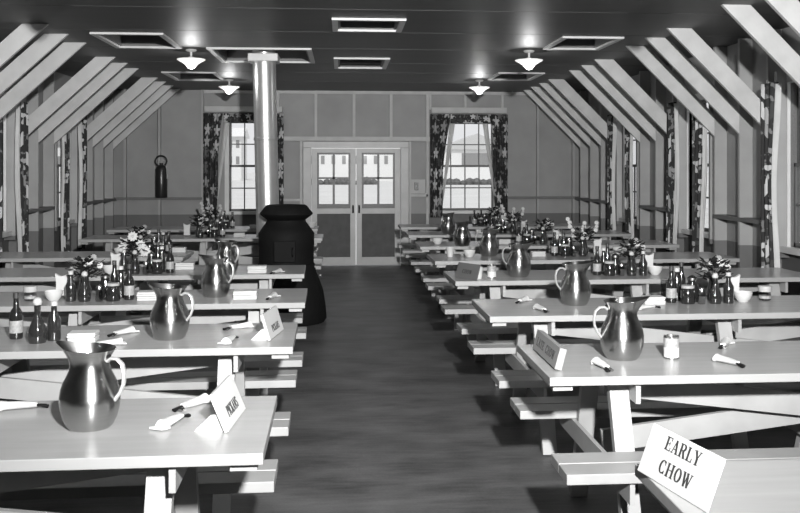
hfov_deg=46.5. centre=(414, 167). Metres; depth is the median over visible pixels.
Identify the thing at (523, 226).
ketchup bottle
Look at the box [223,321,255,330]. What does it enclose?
roll
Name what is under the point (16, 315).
sauce bottle
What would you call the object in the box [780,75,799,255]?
window
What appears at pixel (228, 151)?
window
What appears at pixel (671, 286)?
sauce bottle
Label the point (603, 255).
ketchup bottle
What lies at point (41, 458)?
picnic table
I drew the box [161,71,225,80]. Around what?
ceiling hatch
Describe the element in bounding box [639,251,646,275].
oil bottle
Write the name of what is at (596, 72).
brace
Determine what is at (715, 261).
flower vase
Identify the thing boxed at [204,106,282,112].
curtain rod
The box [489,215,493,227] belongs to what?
sauce bottle
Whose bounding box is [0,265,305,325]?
picnic table
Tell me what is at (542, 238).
cruet
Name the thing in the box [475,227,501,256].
water pitcher
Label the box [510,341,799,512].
picnic table
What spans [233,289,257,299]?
napkin stack
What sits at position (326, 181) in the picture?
hedge
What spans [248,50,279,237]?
pipe
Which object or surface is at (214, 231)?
jar
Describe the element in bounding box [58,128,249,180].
barracks
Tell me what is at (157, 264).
jar
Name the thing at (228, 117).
valance
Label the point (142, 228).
flower vase
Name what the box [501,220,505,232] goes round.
jug
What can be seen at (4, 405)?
roll
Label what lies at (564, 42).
ceiling hatch
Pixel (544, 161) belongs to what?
wall
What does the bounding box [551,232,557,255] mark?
sauce bottle
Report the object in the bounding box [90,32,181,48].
ceiling hatch
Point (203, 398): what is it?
roll
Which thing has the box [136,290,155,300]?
napkin stack
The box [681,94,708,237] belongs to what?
window
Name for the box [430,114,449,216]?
curtain
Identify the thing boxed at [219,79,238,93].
pendant lamp
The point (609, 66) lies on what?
brace
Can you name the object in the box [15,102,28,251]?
curtain
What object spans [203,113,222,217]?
curtain
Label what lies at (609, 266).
jar
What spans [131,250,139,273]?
cruet
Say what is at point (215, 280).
water pitcher
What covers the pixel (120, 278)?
ketchup bottle
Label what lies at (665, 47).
brace
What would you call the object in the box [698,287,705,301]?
salt shaker
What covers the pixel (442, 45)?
ceiling
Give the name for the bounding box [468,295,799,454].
picnic table
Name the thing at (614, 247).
lidded jar
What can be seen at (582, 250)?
cruet
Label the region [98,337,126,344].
roll
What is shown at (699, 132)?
curtain
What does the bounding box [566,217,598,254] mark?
flower vase
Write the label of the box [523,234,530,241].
jar
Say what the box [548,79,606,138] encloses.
brace
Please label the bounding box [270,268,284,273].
roll
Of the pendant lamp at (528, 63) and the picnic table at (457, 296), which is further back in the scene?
the pendant lamp at (528, 63)
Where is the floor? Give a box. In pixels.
[0,265,799,512]
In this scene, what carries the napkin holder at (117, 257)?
on the picnic table at (9, 277)
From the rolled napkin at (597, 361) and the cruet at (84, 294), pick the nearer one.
the rolled napkin at (597, 361)
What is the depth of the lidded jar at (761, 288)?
5.88 m
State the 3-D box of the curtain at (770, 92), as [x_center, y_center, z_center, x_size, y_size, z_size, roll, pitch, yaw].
[3.138,0.165,8.205,0.054,1.830,0.334,0,0,-4]
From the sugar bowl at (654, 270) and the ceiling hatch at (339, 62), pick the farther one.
the ceiling hatch at (339, 62)
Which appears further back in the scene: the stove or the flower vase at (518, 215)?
the flower vase at (518, 215)
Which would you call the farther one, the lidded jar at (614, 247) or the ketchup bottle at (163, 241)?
the ketchup bottle at (163, 241)
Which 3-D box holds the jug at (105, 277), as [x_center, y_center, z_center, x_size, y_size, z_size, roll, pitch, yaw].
[-1.987,0.756,5.966,0.080,0.167,0.080,0,0,-9]
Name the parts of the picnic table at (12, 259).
leg, bench seat, leg, leg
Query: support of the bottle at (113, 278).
on the picnic table at (223, 309)
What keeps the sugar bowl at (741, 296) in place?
on the picnic table at (562, 319)
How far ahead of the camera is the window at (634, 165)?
13.10 m
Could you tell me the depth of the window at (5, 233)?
10.28 m
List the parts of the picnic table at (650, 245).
bench seat, leg, leg, bench seat, leg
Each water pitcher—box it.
[56,341,126,431]
[147,282,193,340]
[198,254,233,297]
[214,238,239,273]
[441,212,454,233]
[453,221,470,245]
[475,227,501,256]
[502,241,534,277]
[554,260,594,305]
[593,296,649,360]
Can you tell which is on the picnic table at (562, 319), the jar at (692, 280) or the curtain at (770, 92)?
the jar at (692, 280)
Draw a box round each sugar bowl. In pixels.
[44,290,62,300]
[103,265,117,273]
[307,222,315,227]
[432,238,442,243]
[463,250,474,256]
[648,266,662,274]
[734,291,752,301]
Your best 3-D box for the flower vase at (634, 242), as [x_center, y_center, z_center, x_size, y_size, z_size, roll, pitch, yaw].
[1.718,0.697,7.390,0.250,0.284,0.200,0,0,-4]
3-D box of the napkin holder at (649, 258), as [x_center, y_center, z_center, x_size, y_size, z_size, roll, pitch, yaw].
[1.864,0.759,7.429,0.084,0.160,0.044,0,0,-10]
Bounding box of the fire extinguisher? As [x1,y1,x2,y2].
[154,155,167,197]
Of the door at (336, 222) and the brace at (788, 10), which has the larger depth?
the door at (336, 222)
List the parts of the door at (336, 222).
sash, panel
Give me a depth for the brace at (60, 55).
9.29 m
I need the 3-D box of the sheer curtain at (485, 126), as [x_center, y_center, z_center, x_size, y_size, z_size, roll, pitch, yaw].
[1.219,-0.100,15.332,0.253,1.500,0.020,0,0,-4]
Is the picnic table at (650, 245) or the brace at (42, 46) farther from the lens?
the picnic table at (650, 245)
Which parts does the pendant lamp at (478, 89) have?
lamp shade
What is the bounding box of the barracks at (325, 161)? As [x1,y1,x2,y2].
[311,148,399,180]
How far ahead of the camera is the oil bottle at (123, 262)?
7.36 m
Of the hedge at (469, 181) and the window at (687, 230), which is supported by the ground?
the hedge at (469, 181)
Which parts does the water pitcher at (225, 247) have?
handle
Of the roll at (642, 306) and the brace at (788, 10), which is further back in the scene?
the brace at (788, 10)
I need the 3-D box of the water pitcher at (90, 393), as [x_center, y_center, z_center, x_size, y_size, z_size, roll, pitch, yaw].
[-1.053,0.703,3.015,0.191,0.272,0.195,0,0,-31]
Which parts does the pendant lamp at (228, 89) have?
lamp shade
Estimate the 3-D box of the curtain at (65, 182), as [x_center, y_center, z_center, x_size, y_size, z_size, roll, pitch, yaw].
[-4.461,0.265,11.855,0.054,1.830,0.328,0,0,-4]
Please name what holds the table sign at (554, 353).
on the picnic table at (692, 387)
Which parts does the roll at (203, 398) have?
fork handle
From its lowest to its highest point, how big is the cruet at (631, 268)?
0.190 m
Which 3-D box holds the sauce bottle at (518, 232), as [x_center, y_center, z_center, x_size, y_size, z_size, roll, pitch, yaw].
[1.147,0.726,10.288,0.066,0.227,0.066,0,0,-18]
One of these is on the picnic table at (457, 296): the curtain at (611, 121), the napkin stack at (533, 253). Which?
the napkin stack at (533, 253)
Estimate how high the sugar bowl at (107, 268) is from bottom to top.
0.062 m
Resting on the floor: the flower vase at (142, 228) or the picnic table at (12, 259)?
the picnic table at (12, 259)
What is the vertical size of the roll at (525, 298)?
0.034 m
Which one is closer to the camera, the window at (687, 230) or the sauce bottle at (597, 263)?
the sauce bottle at (597, 263)
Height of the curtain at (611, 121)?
1.830 m
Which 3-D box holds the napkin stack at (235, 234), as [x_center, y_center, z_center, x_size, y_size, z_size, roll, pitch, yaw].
[-2.146,0.816,11.367,0.134,0.046,0.104,0,0,-7]
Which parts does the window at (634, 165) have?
frame, sill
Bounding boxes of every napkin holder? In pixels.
[55,273,67,297]
[110,252,121,271]
[183,224,190,236]
[521,220,526,231]
[552,229,559,237]
[593,238,601,254]
[645,253,653,272]
[731,274,739,299]
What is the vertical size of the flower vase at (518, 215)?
0.367 m
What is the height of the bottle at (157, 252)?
0.237 m
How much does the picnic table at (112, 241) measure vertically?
0.767 m
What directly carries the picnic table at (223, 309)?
on the floor
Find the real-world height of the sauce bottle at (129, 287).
0.227 m
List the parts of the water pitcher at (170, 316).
handle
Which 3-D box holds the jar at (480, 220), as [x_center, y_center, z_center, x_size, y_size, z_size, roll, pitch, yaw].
[0.956,0.782,13.531,0.092,0.115,0.092,0,0,17]
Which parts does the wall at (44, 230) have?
rail, rail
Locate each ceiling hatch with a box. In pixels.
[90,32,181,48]
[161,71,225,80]
[206,47,314,63]
[332,18,405,32]
[334,57,389,68]
[487,72,544,80]
[543,36,623,49]
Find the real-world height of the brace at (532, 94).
0.928 m
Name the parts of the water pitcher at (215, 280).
handle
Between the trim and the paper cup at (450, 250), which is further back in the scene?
the trim
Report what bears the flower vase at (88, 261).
on the picnic table at (223, 309)
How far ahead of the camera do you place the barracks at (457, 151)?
130.91 m
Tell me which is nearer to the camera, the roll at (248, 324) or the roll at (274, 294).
the roll at (248, 324)
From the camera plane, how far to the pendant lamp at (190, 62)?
9.83 m
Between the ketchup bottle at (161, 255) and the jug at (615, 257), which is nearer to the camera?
the jug at (615, 257)
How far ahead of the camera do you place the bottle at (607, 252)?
7.44 m
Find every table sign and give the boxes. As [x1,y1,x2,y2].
[194,374,245,432]
[251,305,283,340]
[455,262,480,280]
[533,329,566,369]
[638,423,725,512]
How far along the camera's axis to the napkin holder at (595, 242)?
9.02 m
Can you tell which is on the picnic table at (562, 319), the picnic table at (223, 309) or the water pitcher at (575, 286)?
the water pitcher at (575, 286)
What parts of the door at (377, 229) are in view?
sash, panel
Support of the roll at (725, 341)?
on the picnic table at (692, 387)
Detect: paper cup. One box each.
[446,247,453,256]
[478,267,482,278]
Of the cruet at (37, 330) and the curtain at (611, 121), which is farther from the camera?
the curtain at (611, 121)
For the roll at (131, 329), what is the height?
0.034 m
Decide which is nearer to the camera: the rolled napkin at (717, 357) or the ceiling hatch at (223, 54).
the rolled napkin at (717, 357)
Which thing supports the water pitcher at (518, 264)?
on the picnic table at (503, 285)
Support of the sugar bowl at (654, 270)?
on the picnic table at (503, 285)
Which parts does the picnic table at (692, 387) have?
leg, bench seat, leg, bench seat, leg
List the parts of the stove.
fire door, ash door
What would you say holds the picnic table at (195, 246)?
on the floor
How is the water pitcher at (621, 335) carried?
on the picnic table at (692, 387)
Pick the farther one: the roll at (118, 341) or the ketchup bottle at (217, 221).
the ketchup bottle at (217, 221)
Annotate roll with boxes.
[0,401,48,410]
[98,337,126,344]
[107,326,138,336]
[149,413,190,429]
[172,393,210,411]
[217,335,238,344]
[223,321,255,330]
[266,292,280,299]
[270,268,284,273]
[515,295,531,303]
[533,304,549,312]
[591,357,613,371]
[639,305,660,309]
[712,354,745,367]
[718,337,734,348]
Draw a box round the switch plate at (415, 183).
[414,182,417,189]
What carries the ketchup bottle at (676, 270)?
on the picnic table at (562, 319)
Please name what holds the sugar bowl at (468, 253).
on the picnic table at (457, 296)
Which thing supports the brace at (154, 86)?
attached to the wall at (44, 230)
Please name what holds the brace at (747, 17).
attached to the wall at (734, 158)
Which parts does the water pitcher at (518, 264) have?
handle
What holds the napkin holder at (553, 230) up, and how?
on the picnic table at (650, 245)
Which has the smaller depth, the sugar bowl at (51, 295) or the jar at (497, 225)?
the sugar bowl at (51, 295)
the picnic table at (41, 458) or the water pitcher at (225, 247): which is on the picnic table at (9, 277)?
the water pitcher at (225, 247)
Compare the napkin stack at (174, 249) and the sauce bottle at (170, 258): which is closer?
the sauce bottle at (170, 258)
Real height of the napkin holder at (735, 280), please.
0.160 m
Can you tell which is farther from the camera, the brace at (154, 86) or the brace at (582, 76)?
the brace at (154, 86)
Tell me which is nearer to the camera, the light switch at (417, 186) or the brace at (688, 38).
the brace at (688, 38)
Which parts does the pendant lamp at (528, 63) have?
lamp shade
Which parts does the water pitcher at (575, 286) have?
handle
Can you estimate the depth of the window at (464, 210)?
15.40 m
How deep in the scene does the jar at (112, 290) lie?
5.85 m
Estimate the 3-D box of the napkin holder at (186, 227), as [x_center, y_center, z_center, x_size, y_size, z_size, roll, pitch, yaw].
[-2.789,0.759,11.377,0.084,0.160,0.044,0,0,1]
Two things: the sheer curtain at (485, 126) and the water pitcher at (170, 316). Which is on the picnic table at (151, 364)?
the water pitcher at (170, 316)
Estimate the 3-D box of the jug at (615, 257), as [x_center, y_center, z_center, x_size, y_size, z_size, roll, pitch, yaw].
[1.582,0.756,7.343,0.080,0.167,0.080,0,0,-16]
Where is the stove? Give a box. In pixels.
[258,204,326,326]
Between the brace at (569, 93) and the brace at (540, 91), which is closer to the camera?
the brace at (569, 93)
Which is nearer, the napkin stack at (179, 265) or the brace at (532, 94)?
the napkin stack at (179, 265)
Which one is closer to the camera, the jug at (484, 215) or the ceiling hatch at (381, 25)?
the ceiling hatch at (381, 25)
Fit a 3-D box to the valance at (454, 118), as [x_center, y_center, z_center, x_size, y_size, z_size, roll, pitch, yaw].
[0.890,-0.805,15.236,0.621,0.150,0.028,0,0,-4]
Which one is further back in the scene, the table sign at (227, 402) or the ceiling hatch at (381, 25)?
the ceiling hatch at (381, 25)
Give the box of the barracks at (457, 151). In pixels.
[443,134,490,180]
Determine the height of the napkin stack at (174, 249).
0.046 m
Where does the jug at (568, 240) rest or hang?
on the picnic table at (457, 296)
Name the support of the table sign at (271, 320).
on the picnic table at (151, 364)
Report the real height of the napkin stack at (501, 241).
0.046 m
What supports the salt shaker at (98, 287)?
on the picnic table at (223, 309)
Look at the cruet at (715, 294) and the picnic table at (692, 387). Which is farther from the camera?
the cruet at (715, 294)
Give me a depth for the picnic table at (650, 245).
10.21 m
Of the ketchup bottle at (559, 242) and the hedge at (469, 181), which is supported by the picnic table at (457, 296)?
the ketchup bottle at (559, 242)
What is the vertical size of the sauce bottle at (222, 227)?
0.227 m
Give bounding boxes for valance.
[224,113,253,122]
[450,114,487,123]
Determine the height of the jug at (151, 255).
0.167 m
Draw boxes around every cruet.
[28,297,46,343]
[78,271,90,301]
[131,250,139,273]
[197,222,202,237]
[509,218,514,232]
[539,227,545,243]
[579,236,586,255]
[627,251,636,275]
[709,273,721,303]
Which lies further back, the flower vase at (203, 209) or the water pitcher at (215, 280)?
the flower vase at (203, 209)
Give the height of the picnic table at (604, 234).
0.767 m
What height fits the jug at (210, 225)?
0.167 m
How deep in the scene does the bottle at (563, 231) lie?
9.04 m
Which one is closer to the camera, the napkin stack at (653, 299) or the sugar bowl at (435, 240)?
the napkin stack at (653, 299)
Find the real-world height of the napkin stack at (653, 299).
0.046 m
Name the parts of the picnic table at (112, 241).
leg, leg, bench seat, bench seat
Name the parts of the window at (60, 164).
sash, frame, sill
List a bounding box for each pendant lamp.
[177,49,204,68]
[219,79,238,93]
[469,80,489,93]
[515,50,542,69]
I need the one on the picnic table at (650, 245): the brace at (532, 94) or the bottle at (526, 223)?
the bottle at (526, 223)
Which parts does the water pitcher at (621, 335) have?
handle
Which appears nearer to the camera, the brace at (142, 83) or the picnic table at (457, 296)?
the picnic table at (457, 296)
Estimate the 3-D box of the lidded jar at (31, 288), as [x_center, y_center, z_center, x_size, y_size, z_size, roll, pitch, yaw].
[-2.439,0.792,5.897,0.084,0.094,0.084,0,0,-4]
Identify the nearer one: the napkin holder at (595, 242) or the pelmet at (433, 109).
the napkin holder at (595, 242)
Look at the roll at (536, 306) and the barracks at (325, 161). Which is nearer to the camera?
the roll at (536, 306)
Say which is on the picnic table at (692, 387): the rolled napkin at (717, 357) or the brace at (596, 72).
the rolled napkin at (717, 357)
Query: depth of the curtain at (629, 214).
12.19 m
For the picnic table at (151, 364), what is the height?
0.767 m
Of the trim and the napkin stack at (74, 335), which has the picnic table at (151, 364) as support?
the napkin stack at (74, 335)
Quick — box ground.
[59,173,708,227]
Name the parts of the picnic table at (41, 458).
bench seat, leg, leg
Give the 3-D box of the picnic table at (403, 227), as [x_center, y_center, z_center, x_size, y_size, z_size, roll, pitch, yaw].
[1.192,1.223,13.635,2.850,0.767,1.184,0,0,-4]
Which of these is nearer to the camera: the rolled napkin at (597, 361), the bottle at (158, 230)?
the rolled napkin at (597, 361)
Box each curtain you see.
[0,118,2,267]
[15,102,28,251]
[61,131,69,251]
[78,116,86,248]
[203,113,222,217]
[217,123,228,200]
[277,113,283,203]
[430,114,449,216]
[443,123,454,198]
[483,124,493,196]
[489,114,507,216]
[607,114,616,239]
[625,129,633,239]
[666,102,678,251]
[692,103,707,267]
[761,82,781,267]
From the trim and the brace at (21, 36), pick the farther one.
the trim
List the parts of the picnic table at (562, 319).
leg, leg, bench seat, bench seat, leg, leg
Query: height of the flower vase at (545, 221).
0.284 m
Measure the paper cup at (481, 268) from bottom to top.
0.088 m
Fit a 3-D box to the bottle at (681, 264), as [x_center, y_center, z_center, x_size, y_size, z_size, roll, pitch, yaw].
[1.707,0.721,5.961,0.052,0.237,0.052,0,0,-22]
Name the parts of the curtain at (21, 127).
floral panel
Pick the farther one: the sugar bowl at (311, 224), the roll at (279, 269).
the sugar bowl at (311, 224)
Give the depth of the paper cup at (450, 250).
8.78 m
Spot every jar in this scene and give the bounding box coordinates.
[23,285,36,298]
[105,282,120,301]
[151,259,162,273]
[153,243,162,252]
[211,228,217,237]
[224,220,228,227]
[478,218,483,225]
[495,224,501,232]
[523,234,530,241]
[560,244,569,256]
[603,261,614,275]
[613,246,621,253]
[680,285,694,303]
[758,285,771,298]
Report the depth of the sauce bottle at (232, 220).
12.98 m
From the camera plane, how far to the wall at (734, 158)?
9.64 m
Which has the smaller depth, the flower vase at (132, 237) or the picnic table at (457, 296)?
the flower vase at (132, 237)
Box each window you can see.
[0,93,11,237]
[58,138,74,225]
[222,123,255,214]
[443,118,495,213]
[619,127,635,223]
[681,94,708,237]
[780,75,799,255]
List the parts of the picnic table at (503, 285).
bench seat, leg, leg, leg, bench seat, leg, leg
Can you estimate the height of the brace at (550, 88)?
0.928 m
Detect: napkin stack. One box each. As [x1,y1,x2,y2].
[67,330,98,341]
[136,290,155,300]
[172,247,186,251]
[175,262,194,269]
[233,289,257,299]
[234,233,244,236]
[247,265,266,272]
[498,239,510,243]
[530,251,545,256]
[640,295,665,304]
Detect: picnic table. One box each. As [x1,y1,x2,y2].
[0,251,195,314]
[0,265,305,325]
[0,288,307,395]
[0,322,297,512]
[0,396,277,512]
[79,234,322,283]
[106,226,318,255]
[398,223,597,281]
[404,230,631,296]
[414,240,678,318]
[425,252,739,346]
[441,267,799,385]
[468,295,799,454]
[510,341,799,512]
[635,459,799,512]
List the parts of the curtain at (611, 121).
floral panel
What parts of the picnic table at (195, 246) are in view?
leg, bench seat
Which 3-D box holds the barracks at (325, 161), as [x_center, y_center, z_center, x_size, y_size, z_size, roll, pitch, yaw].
[-11.806,-2.100,144.018,19.800,8.200,10.400,0,0,-4]
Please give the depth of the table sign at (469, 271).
7.03 m
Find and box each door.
[312,148,355,264]
[356,148,399,264]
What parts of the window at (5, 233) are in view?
frame, sill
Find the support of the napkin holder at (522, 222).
on the picnic table at (604, 234)
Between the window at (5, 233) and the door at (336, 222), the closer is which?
the window at (5, 233)
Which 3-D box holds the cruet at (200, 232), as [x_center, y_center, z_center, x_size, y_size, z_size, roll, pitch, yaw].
[-2.593,0.744,11.231,0.076,0.190,0.076,0,0,-9]
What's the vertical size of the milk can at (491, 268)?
0.100 m
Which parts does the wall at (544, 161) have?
rail, rail, plate, rail, rail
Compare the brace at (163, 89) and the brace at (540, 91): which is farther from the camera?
the brace at (540, 91)
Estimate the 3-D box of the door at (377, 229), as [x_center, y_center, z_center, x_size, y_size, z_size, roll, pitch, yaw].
[-0.602,0.635,15.267,0.720,1.910,0.085,0,0,-4]
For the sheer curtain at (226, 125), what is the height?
1.500 m
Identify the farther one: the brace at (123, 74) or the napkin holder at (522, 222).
the napkin holder at (522, 222)
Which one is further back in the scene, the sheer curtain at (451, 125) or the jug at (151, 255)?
the sheer curtain at (451, 125)
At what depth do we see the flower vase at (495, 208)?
13.64 m
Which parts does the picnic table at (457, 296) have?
leg, leg, bench seat, bench seat, leg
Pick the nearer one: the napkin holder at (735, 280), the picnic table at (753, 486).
the picnic table at (753, 486)
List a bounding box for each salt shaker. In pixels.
[95,285,102,296]
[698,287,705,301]
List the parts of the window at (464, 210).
sash, sill, sash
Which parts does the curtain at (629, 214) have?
floral panel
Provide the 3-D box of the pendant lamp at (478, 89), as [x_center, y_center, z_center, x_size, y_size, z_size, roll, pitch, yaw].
[0.921,-1.156,13.313,0.300,0.208,0.300,0,0,-4]
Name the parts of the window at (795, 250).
sill, frame, sash, sash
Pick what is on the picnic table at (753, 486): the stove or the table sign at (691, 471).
the table sign at (691, 471)
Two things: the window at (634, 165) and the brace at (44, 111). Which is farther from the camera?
the window at (634, 165)
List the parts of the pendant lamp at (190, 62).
lamp shade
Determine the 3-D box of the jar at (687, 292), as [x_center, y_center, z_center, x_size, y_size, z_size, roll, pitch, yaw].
[1.690,0.782,5.763,0.092,0.115,0.092,0,0,-9]
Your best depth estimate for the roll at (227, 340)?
4.42 m
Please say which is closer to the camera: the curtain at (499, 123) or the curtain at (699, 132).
the curtain at (699, 132)
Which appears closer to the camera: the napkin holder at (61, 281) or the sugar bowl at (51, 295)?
the sugar bowl at (51, 295)
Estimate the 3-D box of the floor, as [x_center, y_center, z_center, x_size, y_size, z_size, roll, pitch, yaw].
[-0.321,1.660,5.692,8.110,0.120,19.400,0,0,-4]
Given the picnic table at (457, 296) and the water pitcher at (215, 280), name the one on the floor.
the picnic table at (457, 296)
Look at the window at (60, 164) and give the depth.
12.65 m
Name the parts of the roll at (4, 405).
fork handle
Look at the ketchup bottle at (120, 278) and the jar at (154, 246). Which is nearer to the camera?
the ketchup bottle at (120, 278)
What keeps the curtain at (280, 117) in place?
hanging from the curtain rod at (206, 108)
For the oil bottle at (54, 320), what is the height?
0.192 m
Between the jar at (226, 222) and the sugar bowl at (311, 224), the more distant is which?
the sugar bowl at (311, 224)
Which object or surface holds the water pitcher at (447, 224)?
on the picnic table at (604, 234)
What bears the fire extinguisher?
attached to the wall at (544, 161)
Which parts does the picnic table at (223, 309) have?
leg, leg, bench seat, leg, leg, bench seat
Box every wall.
[0,56,116,267]
[114,89,579,265]
[575,27,799,295]
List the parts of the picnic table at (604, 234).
bench seat, leg, leg, bench seat, leg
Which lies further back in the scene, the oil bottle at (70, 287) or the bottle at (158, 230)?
the bottle at (158, 230)
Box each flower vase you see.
[65,254,104,293]
[117,231,150,263]
[127,225,150,249]
[189,213,208,236]
[200,202,221,222]
[487,206,501,219]
[500,205,524,232]
[534,218,553,242]
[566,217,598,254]
[614,238,646,272]
[691,255,732,299]
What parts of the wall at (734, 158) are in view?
rail, rail, rail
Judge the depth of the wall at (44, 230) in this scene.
11.65 m
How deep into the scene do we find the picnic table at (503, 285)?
7.13 m
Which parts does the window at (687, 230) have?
frame, sill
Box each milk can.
[487,264,495,277]
[663,334,678,359]
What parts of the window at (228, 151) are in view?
frame, sash, sill, sash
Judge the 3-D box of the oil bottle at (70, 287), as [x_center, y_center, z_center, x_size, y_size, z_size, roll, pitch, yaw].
[-2.170,0.743,5.862,0.064,0.192,0.064,0,0,-17]
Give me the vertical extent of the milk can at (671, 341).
0.100 m
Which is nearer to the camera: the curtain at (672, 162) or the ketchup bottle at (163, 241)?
the ketchup bottle at (163, 241)
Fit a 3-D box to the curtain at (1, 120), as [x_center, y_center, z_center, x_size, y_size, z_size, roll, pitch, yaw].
[-4.272,0.265,9.438,0.054,1.830,0.336,0,0,-4]
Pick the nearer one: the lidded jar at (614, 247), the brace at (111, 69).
the lidded jar at (614, 247)
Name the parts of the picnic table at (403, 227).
bench seat, leg, leg, bench seat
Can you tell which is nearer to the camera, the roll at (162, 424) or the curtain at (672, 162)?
the roll at (162, 424)
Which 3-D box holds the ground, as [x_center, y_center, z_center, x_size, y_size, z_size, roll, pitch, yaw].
[-13.303,2.050,169.479,320.000,0.100,460.000,0,0,-4]
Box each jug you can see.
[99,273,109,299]
[146,252,154,272]
[150,237,156,251]
[207,223,212,236]
[483,214,486,224]
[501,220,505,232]
[529,229,534,243]
[566,238,572,255]
[611,253,619,274]
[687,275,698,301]
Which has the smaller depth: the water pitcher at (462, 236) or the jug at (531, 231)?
the water pitcher at (462, 236)
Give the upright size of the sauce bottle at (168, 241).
0.227 m
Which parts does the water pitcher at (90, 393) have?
handle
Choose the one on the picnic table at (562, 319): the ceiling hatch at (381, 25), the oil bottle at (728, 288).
the oil bottle at (728, 288)
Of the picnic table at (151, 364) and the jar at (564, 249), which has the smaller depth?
the picnic table at (151, 364)
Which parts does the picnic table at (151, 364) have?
leg, bench seat, leg, leg, bench seat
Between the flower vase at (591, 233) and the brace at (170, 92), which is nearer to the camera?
the flower vase at (591, 233)
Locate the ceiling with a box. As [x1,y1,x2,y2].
[0,0,799,91]
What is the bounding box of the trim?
[303,142,408,265]
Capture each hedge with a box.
[311,179,376,184]
[443,178,490,184]
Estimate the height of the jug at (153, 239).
0.167 m
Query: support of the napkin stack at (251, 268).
on the picnic table at (9, 277)
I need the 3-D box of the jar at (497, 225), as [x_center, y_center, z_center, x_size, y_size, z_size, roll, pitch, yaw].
[1.080,0.782,11.988,0.092,0.115,0.092,0,0,1]
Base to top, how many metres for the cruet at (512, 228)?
0.190 m
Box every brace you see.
[0,24,48,67]
[0,34,68,94]
[0,42,85,119]
[28,57,115,134]
[38,63,127,142]
[54,68,138,143]
[87,77,156,140]
[93,82,164,146]
[103,85,173,147]
[113,89,179,148]
[523,90,579,146]
[531,87,589,146]
[539,83,600,145]
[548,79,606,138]
[569,70,639,141]
[580,65,655,140]
[594,59,666,133]
[626,46,714,135]
[645,37,738,133]
[666,28,760,125]
[721,4,799,86]
[765,0,799,36]
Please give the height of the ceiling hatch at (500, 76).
0.220 m
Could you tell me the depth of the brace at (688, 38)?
8.40 m
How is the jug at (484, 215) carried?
on the picnic table at (403, 227)
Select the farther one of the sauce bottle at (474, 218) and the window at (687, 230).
the sauce bottle at (474, 218)
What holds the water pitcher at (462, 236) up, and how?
on the picnic table at (650, 245)
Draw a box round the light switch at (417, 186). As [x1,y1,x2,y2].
[411,180,424,193]
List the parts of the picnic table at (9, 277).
leg, leg, bench seat, leg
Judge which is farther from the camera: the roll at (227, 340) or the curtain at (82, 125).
the curtain at (82, 125)
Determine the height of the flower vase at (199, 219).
0.284 m
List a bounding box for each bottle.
[9,292,22,339]
[47,301,60,340]
[65,271,75,301]
[110,260,117,281]
[117,266,124,297]
[120,250,127,273]
[124,264,134,299]
[155,242,159,258]
[157,229,160,241]
[159,246,165,271]
[160,232,165,252]
[165,231,171,253]
[166,244,173,272]
[215,220,219,236]
[220,218,224,236]
[230,212,234,227]
[472,210,476,225]
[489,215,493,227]
[516,223,521,242]
[522,225,525,241]
[525,222,528,233]
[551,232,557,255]
[557,234,562,254]
[562,230,565,243]
[593,246,600,274]
[601,248,606,273]
[605,243,610,260]
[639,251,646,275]
[666,266,676,302]
[674,268,680,300]
[679,262,685,284]
[723,272,733,303]
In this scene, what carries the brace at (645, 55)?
attached to the wall at (734, 158)

